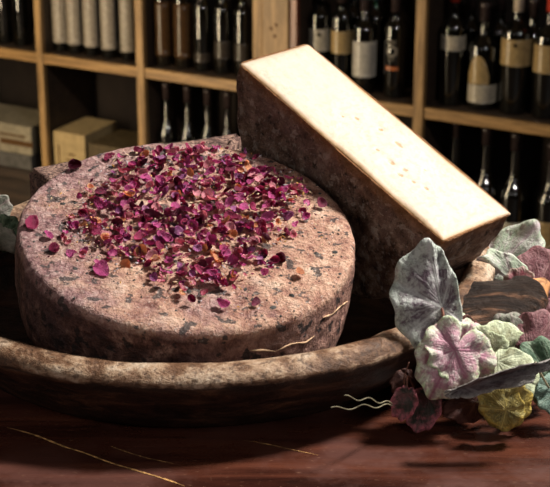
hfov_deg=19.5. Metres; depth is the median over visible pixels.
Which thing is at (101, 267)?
rose petal
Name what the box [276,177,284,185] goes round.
rose petal
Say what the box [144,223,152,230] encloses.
rose petal
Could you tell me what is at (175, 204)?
rose petal
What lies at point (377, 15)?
wine bottle
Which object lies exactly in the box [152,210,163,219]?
rose petal
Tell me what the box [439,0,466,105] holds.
wine bottle
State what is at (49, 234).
rose petal
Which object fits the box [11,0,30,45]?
wine bottle
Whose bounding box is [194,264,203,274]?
rose petal
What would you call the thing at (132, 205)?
rose petal
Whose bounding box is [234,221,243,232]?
rose petal
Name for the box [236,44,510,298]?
cheese
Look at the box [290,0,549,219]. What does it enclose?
shelf
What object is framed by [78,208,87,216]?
rose petal
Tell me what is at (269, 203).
rose petal
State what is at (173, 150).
rose petal
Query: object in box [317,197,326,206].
rose petal
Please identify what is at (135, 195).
rose petal
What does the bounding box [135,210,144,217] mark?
rose petal
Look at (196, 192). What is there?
rose petal
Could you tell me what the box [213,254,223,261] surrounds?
rose petal
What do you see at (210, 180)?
rose petal
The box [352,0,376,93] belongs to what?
wine bottle
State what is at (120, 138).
carton
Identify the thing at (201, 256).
rose petal
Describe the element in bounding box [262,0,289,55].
wooden post
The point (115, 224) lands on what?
rose petal
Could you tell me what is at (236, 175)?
rose petal
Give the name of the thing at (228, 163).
rose petal
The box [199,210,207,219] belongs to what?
rose petal
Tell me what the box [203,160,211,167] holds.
rose petal
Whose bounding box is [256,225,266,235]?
rose petal
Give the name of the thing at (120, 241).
rose petal
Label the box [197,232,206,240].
rose petal
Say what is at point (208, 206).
rose petal
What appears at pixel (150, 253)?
rose petal
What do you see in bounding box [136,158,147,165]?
rose petal
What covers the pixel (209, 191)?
rose petal
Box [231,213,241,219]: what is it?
rose petal
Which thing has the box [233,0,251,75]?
wine bottle
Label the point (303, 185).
rose petal
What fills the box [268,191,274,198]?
rose petal
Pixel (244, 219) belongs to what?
rose petal
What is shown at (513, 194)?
wine bottle
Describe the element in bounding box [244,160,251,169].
rose petal
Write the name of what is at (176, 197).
rose petal
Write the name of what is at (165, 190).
rose petal
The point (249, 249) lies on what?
rose petal
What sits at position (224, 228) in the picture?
rose petal
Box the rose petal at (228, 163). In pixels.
[225,160,234,165]
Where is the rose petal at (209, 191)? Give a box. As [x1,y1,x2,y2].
[201,187,212,199]
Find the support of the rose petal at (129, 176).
on the cheese at (65, 306)
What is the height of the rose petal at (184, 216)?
0.006 m
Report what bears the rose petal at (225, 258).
on the cheese at (65, 306)
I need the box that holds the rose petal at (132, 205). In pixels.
[129,202,136,211]
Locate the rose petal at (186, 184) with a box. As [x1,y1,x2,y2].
[180,183,190,194]
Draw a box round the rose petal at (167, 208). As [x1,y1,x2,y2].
[163,207,170,215]
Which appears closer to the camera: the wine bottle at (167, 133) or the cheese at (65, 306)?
the cheese at (65, 306)
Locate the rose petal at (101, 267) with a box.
[93,259,108,275]
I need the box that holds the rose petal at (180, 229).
[175,225,183,232]
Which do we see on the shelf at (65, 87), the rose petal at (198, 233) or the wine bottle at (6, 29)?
the wine bottle at (6, 29)
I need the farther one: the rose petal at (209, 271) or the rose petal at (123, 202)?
the rose petal at (123, 202)
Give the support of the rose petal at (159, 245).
on the cheese at (65, 306)
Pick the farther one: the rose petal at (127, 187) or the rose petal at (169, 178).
the rose petal at (169, 178)
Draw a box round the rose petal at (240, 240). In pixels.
[237,238,246,245]
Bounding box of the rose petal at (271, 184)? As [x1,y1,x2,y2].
[269,182,275,188]
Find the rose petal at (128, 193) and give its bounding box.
[123,189,134,196]
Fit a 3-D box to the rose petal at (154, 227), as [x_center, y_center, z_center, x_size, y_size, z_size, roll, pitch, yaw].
[-0.094,-0.010,1.219,0.008,0.005,0.009,10,23,25]
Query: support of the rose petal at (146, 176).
on the cheese at (65, 306)
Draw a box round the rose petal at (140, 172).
[136,168,147,175]
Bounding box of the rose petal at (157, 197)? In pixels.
[153,194,159,201]
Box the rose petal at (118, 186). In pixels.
[111,183,120,190]
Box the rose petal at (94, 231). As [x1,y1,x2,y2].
[91,228,101,234]
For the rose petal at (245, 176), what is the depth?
1.29 m
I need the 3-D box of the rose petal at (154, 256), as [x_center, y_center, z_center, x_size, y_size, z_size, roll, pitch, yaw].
[-0.089,0.011,1.185,0.008,0.004,0.010,-11,23,-26]
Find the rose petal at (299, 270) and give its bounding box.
[296,267,304,273]
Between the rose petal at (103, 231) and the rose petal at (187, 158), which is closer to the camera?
the rose petal at (103, 231)
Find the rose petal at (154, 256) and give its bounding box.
[149,254,159,261]
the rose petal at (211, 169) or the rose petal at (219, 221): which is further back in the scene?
the rose petal at (211, 169)
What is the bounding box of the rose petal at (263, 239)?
[262,232,269,242]
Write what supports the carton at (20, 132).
on the carton at (22, 161)
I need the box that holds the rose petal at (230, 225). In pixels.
[225,222,235,232]
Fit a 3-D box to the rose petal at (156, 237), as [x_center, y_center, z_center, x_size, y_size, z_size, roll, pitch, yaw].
[-0.089,-0.003,1.212,0.007,0.005,0.010,15,25,34]
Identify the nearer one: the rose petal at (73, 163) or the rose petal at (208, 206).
the rose petal at (208, 206)
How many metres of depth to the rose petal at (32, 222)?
1.22 m
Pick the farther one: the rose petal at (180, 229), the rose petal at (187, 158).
the rose petal at (187, 158)
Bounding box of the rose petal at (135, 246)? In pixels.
[131,245,140,255]
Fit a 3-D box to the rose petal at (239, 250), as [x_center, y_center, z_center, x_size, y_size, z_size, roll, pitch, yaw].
[-0.028,0.006,1.203,0.006,0.004,0.010,-3,21,-7]
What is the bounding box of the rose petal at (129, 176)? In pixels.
[123,174,132,179]
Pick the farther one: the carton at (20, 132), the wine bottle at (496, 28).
the carton at (20, 132)
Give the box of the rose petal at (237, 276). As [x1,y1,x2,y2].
[229,274,238,280]
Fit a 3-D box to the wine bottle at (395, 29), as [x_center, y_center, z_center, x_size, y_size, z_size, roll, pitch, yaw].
[0.369,-0.610,4.915,0.069,0.321,0.071,2,21,4]
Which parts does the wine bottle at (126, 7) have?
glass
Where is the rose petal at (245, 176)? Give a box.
[242,173,247,180]
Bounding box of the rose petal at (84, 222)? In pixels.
[78,220,86,225]
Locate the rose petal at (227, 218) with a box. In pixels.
[221,215,229,222]
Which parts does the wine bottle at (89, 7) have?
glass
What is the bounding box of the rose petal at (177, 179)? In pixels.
[174,176,180,185]
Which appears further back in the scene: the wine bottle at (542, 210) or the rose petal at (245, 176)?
the wine bottle at (542, 210)
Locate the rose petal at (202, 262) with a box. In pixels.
[197,259,206,271]
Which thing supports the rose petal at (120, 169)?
on the cheese at (65, 306)
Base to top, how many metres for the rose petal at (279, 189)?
0.010 m
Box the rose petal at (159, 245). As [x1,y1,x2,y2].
[155,241,163,248]
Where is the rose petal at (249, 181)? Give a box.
[246,178,253,183]
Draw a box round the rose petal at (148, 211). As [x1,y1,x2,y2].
[143,208,154,216]
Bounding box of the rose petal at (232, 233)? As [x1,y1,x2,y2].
[227,229,237,237]
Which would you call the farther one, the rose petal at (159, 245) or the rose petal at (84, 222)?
the rose petal at (84, 222)
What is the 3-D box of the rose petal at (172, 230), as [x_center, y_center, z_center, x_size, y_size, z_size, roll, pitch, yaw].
[-0.077,-0.009,1.216,0.008,0.008,0.008,2,21,4]
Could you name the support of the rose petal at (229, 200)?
on the cheese at (65, 306)
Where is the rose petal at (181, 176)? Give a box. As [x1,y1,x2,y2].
[175,174,186,178]
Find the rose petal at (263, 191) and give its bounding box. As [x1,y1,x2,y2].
[261,189,269,193]
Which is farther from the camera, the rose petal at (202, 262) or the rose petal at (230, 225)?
the rose petal at (230, 225)
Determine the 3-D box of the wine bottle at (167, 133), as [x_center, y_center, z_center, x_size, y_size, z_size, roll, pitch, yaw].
[-0.365,-0.364,5.426,0.064,0.376,0.065,-1,21,-4]
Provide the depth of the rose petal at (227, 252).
1.20 m
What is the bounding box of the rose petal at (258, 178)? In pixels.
[254,175,263,181]
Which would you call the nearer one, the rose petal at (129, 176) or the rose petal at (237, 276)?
the rose petal at (237, 276)
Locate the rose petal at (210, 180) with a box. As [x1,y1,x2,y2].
[200,178,212,183]
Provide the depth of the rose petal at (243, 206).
1.25 m
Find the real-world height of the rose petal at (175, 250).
0.006 m
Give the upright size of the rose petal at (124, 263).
0.010 m
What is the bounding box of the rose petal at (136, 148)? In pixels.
[133,146,141,151]
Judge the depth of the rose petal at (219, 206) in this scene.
1.25 m
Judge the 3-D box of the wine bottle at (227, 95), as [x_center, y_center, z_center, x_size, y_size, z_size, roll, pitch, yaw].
[-0.155,-0.324,5.322,0.064,0.376,0.065,-1,21,-2]
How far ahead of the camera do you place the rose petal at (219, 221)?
1.23 m
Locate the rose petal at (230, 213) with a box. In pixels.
[224,210,234,219]
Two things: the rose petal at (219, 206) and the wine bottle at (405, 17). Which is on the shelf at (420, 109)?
the wine bottle at (405, 17)
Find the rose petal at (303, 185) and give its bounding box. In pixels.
[298,183,306,189]
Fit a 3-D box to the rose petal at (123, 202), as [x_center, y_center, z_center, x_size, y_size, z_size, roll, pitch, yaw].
[-0.116,-0.031,1.245,0.009,0.005,0.007,6,22,16]
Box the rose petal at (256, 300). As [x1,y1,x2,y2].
[251,297,260,305]
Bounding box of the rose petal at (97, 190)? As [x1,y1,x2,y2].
[94,186,105,193]
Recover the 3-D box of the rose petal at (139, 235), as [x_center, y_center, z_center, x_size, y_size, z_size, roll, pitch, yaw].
[-0.101,-0.005,1.205,0.010,0.005,0.008,-13,25,-31]
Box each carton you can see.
[0,104,41,155]
[0,150,41,170]
[53,117,115,163]
[88,129,138,156]
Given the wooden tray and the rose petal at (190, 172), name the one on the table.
the wooden tray
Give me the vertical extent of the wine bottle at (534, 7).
0.326 m
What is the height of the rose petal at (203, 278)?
0.003 m
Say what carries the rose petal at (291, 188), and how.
on the cheese at (65, 306)
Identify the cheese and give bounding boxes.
[15,143,354,362]
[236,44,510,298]
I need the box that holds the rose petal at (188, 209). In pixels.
[185,207,193,212]
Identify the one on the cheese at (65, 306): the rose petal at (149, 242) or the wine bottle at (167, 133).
the rose petal at (149, 242)
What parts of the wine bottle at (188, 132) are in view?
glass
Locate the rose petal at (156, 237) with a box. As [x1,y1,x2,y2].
[153,235,163,240]
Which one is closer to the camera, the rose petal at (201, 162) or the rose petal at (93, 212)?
the rose petal at (93, 212)
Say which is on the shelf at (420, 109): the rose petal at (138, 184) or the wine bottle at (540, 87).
the wine bottle at (540, 87)
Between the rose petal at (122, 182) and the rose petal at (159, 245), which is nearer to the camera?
the rose petal at (159, 245)
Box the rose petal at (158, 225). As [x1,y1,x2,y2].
[153,222,162,227]
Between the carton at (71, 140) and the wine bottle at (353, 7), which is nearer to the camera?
the wine bottle at (353, 7)
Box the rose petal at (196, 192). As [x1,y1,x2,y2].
[193,188,201,195]
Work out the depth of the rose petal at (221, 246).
1.21 m
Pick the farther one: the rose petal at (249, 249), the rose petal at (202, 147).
the rose petal at (202, 147)
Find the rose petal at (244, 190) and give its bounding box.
[239,186,248,192]
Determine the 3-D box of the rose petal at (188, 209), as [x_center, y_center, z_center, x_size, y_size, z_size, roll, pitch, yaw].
[-0.066,-0.026,1.242,0.006,0.007,0.009,-13,25,-31]
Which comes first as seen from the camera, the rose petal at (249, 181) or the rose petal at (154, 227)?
the rose petal at (154, 227)
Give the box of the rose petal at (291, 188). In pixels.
[289,187,297,196]
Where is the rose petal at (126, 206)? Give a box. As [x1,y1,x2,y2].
[123,204,132,211]
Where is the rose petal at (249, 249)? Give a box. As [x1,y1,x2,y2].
[246,247,254,253]
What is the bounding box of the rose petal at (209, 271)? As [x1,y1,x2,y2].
[207,269,217,275]
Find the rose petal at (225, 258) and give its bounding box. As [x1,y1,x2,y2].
[220,256,228,266]
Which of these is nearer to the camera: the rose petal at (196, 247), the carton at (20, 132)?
the rose petal at (196, 247)
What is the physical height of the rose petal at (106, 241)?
0.006 m
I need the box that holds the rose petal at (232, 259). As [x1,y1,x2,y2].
[227,254,238,264]
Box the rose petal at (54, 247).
[49,242,59,251]
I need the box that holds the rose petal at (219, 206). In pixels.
[215,202,225,208]
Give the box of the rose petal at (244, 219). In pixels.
[239,217,249,223]
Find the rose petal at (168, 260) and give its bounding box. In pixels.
[164,257,172,262]
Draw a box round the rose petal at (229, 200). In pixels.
[225,195,233,206]
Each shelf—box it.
[0,0,261,205]
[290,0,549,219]
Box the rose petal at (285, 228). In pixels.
[284,225,289,235]
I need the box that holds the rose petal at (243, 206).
[239,202,248,209]
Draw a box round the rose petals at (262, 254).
[61,141,309,301]
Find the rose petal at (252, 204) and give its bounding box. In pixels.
[250,202,256,210]
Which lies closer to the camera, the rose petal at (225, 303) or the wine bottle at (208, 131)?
the rose petal at (225, 303)
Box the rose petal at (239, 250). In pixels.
[234,247,242,254]
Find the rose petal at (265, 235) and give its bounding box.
[262,232,271,239]
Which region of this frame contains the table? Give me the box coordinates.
[0,368,549,486]
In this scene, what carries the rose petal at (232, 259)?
on the cheese at (65, 306)
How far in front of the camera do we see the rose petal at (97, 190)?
1.26 m
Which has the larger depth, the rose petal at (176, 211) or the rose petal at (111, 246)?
the rose petal at (176, 211)
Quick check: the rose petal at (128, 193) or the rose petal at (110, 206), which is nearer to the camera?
the rose petal at (110, 206)
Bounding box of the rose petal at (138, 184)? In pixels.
[133,179,140,187]
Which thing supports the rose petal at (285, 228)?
on the cheese at (65, 306)
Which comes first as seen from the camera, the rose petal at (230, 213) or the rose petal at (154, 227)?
the rose petal at (154, 227)
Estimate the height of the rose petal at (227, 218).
0.006 m
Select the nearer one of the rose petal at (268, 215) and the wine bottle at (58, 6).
the rose petal at (268, 215)
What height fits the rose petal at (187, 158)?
0.008 m
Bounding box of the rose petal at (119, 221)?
[111,218,122,226]
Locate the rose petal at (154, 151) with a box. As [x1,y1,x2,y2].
[152,149,159,155]
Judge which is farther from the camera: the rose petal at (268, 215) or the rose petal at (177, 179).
the rose petal at (177, 179)
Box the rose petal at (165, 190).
[162,186,167,195]
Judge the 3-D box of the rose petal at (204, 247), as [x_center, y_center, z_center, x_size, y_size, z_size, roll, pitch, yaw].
[-0.053,0.003,1.201,0.004,0.005,0.010,-6,22,-15]
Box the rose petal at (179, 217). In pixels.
[176,214,181,225]
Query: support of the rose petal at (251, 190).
on the cheese at (65, 306)
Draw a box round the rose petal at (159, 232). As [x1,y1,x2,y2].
[157,230,163,238]
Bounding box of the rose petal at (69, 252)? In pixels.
[66,249,74,256]
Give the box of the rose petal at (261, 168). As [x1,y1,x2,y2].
[258,166,265,172]
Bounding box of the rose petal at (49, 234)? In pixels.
[44,230,53,238]
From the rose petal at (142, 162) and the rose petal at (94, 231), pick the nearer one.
the rose petal at (94, 231)
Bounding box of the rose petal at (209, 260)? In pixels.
[206,257,213,263]
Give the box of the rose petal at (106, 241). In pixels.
[103,239,110,245]
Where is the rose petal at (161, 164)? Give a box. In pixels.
[155,161,163,171]
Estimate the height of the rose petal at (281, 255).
0.007 m
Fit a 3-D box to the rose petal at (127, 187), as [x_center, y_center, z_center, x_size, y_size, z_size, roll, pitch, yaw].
[-0.115,-0.042,1.260,0.008,0.009,0.008,4,21,10]
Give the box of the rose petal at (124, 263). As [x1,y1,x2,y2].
[119,259,130,268]
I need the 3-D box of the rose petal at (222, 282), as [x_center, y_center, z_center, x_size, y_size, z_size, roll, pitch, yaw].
[-0.038,0.028,1.170,0.008,0.006,0.008,-4,21,-10]
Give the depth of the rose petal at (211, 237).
1.22 m
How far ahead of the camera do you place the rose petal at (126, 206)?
1.24 m
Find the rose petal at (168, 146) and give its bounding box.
[164,143,172,148]
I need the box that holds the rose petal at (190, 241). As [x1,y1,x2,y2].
[187,238,197,244]
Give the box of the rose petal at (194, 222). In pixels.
[187,220,197,232]
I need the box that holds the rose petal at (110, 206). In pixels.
[107,203,116,209]
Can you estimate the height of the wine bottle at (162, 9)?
0.341 m
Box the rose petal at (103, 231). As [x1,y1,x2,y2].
[100,230,111,236]
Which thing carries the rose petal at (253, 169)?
on the cheese at (65, 306)
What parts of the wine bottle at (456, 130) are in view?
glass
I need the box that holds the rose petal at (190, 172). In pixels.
[187,167,193,176]
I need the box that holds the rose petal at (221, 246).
[219,244,227,250]
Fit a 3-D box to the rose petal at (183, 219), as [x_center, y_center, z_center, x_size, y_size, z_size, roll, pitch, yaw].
[-0.068,-0.016,1.228,0.009,0.005,0.006,-12,24,-29]
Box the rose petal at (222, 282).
[217,279,227,286]
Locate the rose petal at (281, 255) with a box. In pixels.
[276,252,285,262]
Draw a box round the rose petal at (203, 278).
[200,276,209,281]
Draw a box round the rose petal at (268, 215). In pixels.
[260,211,273,220]
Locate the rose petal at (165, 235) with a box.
[162,232,173,241]
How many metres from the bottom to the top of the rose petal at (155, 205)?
0.005 m
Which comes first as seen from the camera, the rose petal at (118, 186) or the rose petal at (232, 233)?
the rose petal at (232, 233)
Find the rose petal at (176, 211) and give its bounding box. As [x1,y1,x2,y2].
[171,208,181,216]
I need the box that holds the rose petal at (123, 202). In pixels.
[120,200,128,206]
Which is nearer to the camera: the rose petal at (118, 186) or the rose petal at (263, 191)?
the rose petal at (118, 186)
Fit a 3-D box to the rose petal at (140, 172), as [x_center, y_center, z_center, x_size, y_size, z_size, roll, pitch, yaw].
[-0.107,-0.057,1.286,0.010,0.007,0.003,-12,24,-28]
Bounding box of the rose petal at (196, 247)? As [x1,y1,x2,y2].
[193,244,201,251]
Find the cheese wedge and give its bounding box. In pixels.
[29,133,241,196]
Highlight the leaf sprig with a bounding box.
[0,194,18,253]
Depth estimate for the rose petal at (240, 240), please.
1.22 m
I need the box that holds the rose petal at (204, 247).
[202,244,207,251]
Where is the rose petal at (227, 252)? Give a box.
[221,246,230,256]
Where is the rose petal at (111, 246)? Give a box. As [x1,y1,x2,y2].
[105,243,114,250]
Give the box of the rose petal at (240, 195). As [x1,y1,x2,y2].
[234,192,243,200]
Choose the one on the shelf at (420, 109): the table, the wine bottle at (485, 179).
the wine bottle at (485, 179)
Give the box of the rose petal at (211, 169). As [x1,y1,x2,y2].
[204,166,214,174]
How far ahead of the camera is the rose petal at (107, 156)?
1.30 m
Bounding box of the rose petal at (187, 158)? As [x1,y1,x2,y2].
[183,155,190,164]
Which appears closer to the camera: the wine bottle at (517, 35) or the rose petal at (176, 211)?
the rose petal at (176, 211)
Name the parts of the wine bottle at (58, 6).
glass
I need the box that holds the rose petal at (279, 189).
[272,187,282,200]
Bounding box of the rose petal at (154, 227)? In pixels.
[147,226,156,233]
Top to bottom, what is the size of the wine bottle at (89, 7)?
0.351 m
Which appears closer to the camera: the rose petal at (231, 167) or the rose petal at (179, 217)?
the rose petal at (179, 217)
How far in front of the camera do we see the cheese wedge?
1.38 m
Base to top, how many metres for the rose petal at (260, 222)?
0.008 m
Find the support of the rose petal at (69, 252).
on the cheese at (65, 306)
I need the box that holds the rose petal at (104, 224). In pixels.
[97,222,107,229]
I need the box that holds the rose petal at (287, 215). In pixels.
[283,211,293,220]
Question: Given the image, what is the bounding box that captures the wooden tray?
[0,200,549,426]
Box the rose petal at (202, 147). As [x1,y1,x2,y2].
[200,145,209,150]
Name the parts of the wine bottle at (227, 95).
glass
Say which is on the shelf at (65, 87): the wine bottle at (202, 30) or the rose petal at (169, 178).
the wine bottle at (202, 30)
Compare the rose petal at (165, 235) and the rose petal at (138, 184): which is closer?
the rose petal at (165, 235)
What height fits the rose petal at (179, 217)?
0.009 m
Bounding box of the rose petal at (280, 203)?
[275,201,286,206]
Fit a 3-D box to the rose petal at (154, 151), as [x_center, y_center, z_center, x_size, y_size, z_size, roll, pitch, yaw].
[-0.098,-0.074,1.313,0.007,0.006,0.006,6,22,15]
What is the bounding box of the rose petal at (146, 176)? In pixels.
[139,173,149,178]
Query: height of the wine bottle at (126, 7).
0.351 m
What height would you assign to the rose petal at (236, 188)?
0.004 m
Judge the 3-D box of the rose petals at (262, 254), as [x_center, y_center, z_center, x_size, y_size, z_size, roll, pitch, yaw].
[-0.065,-0.025,1.248,0.175,0.055,0.205,10,23,25]
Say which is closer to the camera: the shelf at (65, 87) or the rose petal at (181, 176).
the rose petal at (181, 176)
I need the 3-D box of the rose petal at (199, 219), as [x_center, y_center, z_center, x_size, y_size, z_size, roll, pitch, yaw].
[-0.057,-0.017,1.232,0.005,0.007,0.010,13,24,30]
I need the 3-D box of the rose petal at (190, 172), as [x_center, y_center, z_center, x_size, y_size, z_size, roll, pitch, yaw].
[-0.068,-0.058,1.288,0.008,0.007,0.004,11,24,27]
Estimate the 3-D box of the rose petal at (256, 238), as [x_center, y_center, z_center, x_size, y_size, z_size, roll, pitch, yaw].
[-0.015,-0.002,1.212,0.008,0.006,0.009,12,24,29]
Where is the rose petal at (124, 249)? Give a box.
[118,246,129,251]
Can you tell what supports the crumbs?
on the cheese at (65, 306)
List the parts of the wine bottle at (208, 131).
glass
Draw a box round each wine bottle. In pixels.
[0,0,12,43]
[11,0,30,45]
[51,0,67,51]
[65,0,82,53]
[82,0,99,55]
[100,0,116,57]
[119,0,135,60]
[153,0,172,65]
[158,82,176,143]
[173,0,192,68]
[179,85,197,141]
[193,0,211,70]
[199,88,216,139]
[213,0,232,73]
[221,91,233,135]
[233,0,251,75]
[309,0,330,61]
[331,0,352,78]
[347,0,360,45]
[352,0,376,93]
[370,0,385,84]
[383,0,406,97]
[387,0,409,86]
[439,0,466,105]
[450,123,461,170]
[464,0,480,96]
[466,1,499,109]
[474,127,498,200]
[490,0,506,101]
[498,0,532,114]
[499,132,526,228]
[528,0,540,105]
[530,0,549,118]
[535,142,549,248]
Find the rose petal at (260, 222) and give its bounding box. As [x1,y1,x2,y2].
[257,218,265,226]
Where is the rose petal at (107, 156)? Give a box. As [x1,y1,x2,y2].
[104,152,114,160]
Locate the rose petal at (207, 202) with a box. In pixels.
[206,201,215,209]
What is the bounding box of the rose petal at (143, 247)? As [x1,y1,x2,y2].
[133,244,146,256]
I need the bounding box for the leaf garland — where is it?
[331,219,549,432]
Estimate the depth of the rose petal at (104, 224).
1.22 m
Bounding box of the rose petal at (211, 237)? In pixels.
[207,234,216,242]
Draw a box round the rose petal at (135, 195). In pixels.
[125,190,136,198]
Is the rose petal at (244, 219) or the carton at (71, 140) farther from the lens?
the carton at (71, 140)
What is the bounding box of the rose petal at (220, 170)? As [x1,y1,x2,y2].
[218,168,224,173]
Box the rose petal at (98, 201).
[93,196,103,207]
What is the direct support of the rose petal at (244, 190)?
on the cheese at (65, 306)
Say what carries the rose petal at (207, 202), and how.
on the cheese at (65, 306)
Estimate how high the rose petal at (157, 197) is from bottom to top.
0.005 m
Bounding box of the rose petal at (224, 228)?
[217,225,227,232]
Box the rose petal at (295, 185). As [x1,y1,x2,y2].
[292,183,301,188]
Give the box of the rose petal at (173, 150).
[165,148,176,152]
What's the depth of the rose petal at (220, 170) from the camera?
1.30 m
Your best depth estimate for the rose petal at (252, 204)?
1.26 m
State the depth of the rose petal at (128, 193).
1.26 m
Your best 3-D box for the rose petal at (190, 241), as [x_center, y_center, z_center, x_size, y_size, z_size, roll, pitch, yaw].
[-0.062,-0.001,1.209,0.009,0.005,0.006,-14,25,-31]
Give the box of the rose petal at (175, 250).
[172,244,179,253]
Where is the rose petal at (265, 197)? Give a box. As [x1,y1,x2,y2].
[262,194,269,201]
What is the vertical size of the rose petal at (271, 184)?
0.005 m
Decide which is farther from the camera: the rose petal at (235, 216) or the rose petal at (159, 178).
the rose petal at (159, 178)
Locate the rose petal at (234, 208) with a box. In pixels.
[230,205,240,212]
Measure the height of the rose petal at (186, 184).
0.008 m
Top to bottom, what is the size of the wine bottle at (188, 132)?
0.376 m
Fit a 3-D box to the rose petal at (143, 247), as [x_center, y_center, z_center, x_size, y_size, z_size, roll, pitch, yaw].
[-0.101,0.005,1.192,0.010,0.009,0.007,-3,21,-8]
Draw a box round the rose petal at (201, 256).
[193,255,203,261]
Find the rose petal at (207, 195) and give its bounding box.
[206,194,218,199]
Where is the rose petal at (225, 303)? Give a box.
[217,298,229,307]
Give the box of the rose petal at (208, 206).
[201,204,211,209]
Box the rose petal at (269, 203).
[266,200,274,206]
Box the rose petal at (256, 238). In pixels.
[249,236,259,244]
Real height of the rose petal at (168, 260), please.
0.003 m
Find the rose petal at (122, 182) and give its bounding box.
[119,180,127,185]
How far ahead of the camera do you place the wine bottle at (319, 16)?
5.00 m
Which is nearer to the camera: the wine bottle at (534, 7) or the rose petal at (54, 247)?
the rose petal at (54, 247)
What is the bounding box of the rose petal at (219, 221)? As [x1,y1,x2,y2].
[217,220,224,226]
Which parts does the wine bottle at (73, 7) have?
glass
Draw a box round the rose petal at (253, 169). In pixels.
[247,167,259,175]
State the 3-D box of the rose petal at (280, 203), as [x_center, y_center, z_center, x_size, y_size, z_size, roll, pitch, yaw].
[0.005,-0.032,1.262,0.009,0.006,0.010,-3,21,-9]
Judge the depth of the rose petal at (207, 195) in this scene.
1.26 m
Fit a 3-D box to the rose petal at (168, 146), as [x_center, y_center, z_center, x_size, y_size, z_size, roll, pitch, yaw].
[-0.088,-0.080,1.323,0.008,0.004,0.008,-12,24,-29]
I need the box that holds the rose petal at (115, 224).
[114,223,124,228]
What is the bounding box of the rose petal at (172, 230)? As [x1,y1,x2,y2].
[168,227,178,237]
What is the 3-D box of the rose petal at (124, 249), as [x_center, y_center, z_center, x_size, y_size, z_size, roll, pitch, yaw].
[-0.113,0.003,1.197,0.008,0.005,0.008,-6,22,-16]
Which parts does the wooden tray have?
handle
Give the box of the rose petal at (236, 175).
[234,173,242,178]
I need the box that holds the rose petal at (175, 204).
[171,201,179,209]
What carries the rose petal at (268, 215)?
on the cheese at (65, 306)
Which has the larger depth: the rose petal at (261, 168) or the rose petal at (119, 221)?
the rose petal at (261, 168)
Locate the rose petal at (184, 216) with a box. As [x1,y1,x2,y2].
[182,215,190,223]
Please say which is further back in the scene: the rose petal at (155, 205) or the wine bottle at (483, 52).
the wine bottle at (483, 52)
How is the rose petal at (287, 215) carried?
on the cheese at (65, 306)
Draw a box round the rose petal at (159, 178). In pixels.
[155,175,165,184]
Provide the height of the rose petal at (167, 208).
0.007 m
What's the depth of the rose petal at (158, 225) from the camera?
1.23 m
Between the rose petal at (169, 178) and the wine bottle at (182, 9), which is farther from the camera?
the wine bottle at (182, 9)
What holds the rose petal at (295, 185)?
on the cheese at (65, 306)
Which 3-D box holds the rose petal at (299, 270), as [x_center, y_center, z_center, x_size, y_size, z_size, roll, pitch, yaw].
[0.019,0.020,1.190,0.007,0.004,0.008,-6,22,-16]
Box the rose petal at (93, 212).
[84,209,95,218]
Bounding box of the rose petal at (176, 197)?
[173,194,178,201]
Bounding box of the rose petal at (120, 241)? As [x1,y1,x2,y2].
[114,235,122,243]
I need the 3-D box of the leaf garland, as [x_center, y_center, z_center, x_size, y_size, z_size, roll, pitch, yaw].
[0.170,0.050,1.208,0.141,0.135,0.346,9,23,21]
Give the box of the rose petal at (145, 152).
[140,149,148,156]
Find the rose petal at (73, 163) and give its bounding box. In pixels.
[68,158,81,168]
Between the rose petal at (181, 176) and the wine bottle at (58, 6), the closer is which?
the rose petal at (181, 176)
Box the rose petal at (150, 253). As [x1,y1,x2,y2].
[145,249,157,259]
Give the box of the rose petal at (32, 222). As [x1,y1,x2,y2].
[25,215,38,228]
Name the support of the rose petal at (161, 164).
on the cheese at (65, 306)
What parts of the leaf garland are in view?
stem, stem, stem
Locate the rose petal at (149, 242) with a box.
[145,240,155,244]
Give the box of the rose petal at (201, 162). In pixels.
[195,161,202,168]
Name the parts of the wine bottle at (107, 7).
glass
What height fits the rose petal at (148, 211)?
0.006 m
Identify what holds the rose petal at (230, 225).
on the cheese at (65, 306)
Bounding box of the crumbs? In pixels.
[47,144,340,308]
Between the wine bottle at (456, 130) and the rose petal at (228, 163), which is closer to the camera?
the rose petal at (228, 163)
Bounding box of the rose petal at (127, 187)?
[124,184,134,190]
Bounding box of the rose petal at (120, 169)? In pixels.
[118,166,126,172]
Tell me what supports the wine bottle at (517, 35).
on the shelf at (420, 109)
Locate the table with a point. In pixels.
(364, 445)
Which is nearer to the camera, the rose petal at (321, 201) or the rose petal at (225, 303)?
the rose petal at (225, 303)
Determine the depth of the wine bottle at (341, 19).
4.97 m
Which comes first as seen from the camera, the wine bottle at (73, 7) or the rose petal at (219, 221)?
the rose petal at (219, 221)
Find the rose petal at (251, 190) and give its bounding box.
[246,187,254,194]
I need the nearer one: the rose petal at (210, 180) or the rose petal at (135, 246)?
the rose petal at (135, 246)
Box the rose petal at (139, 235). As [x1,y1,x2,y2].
[133,231,145,239]
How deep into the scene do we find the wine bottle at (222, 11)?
5.17 m
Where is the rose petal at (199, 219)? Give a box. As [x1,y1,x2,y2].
[196,217,204,226]
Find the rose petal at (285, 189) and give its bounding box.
[281,186,287,193]
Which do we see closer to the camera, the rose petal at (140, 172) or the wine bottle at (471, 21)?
the rose petal at (140, 172)
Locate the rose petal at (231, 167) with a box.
[225,165,235,170]
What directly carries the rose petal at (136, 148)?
on the cheese at (65, 306)
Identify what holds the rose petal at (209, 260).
on the cheese at (65, 306)
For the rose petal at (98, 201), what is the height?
0.009 m
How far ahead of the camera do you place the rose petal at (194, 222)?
1.23 m
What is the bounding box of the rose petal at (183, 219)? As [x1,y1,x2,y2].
[181,218,187,225]
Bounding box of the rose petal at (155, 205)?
[151,202,158,209]
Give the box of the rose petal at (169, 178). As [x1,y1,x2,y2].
[165,176,173,181]
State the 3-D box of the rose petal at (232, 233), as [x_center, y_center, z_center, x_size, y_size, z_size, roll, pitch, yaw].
[-0.033,-0.007,1.224,0.008,0.006,0.005,4,21,11]
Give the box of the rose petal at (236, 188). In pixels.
[234,186,242,190]

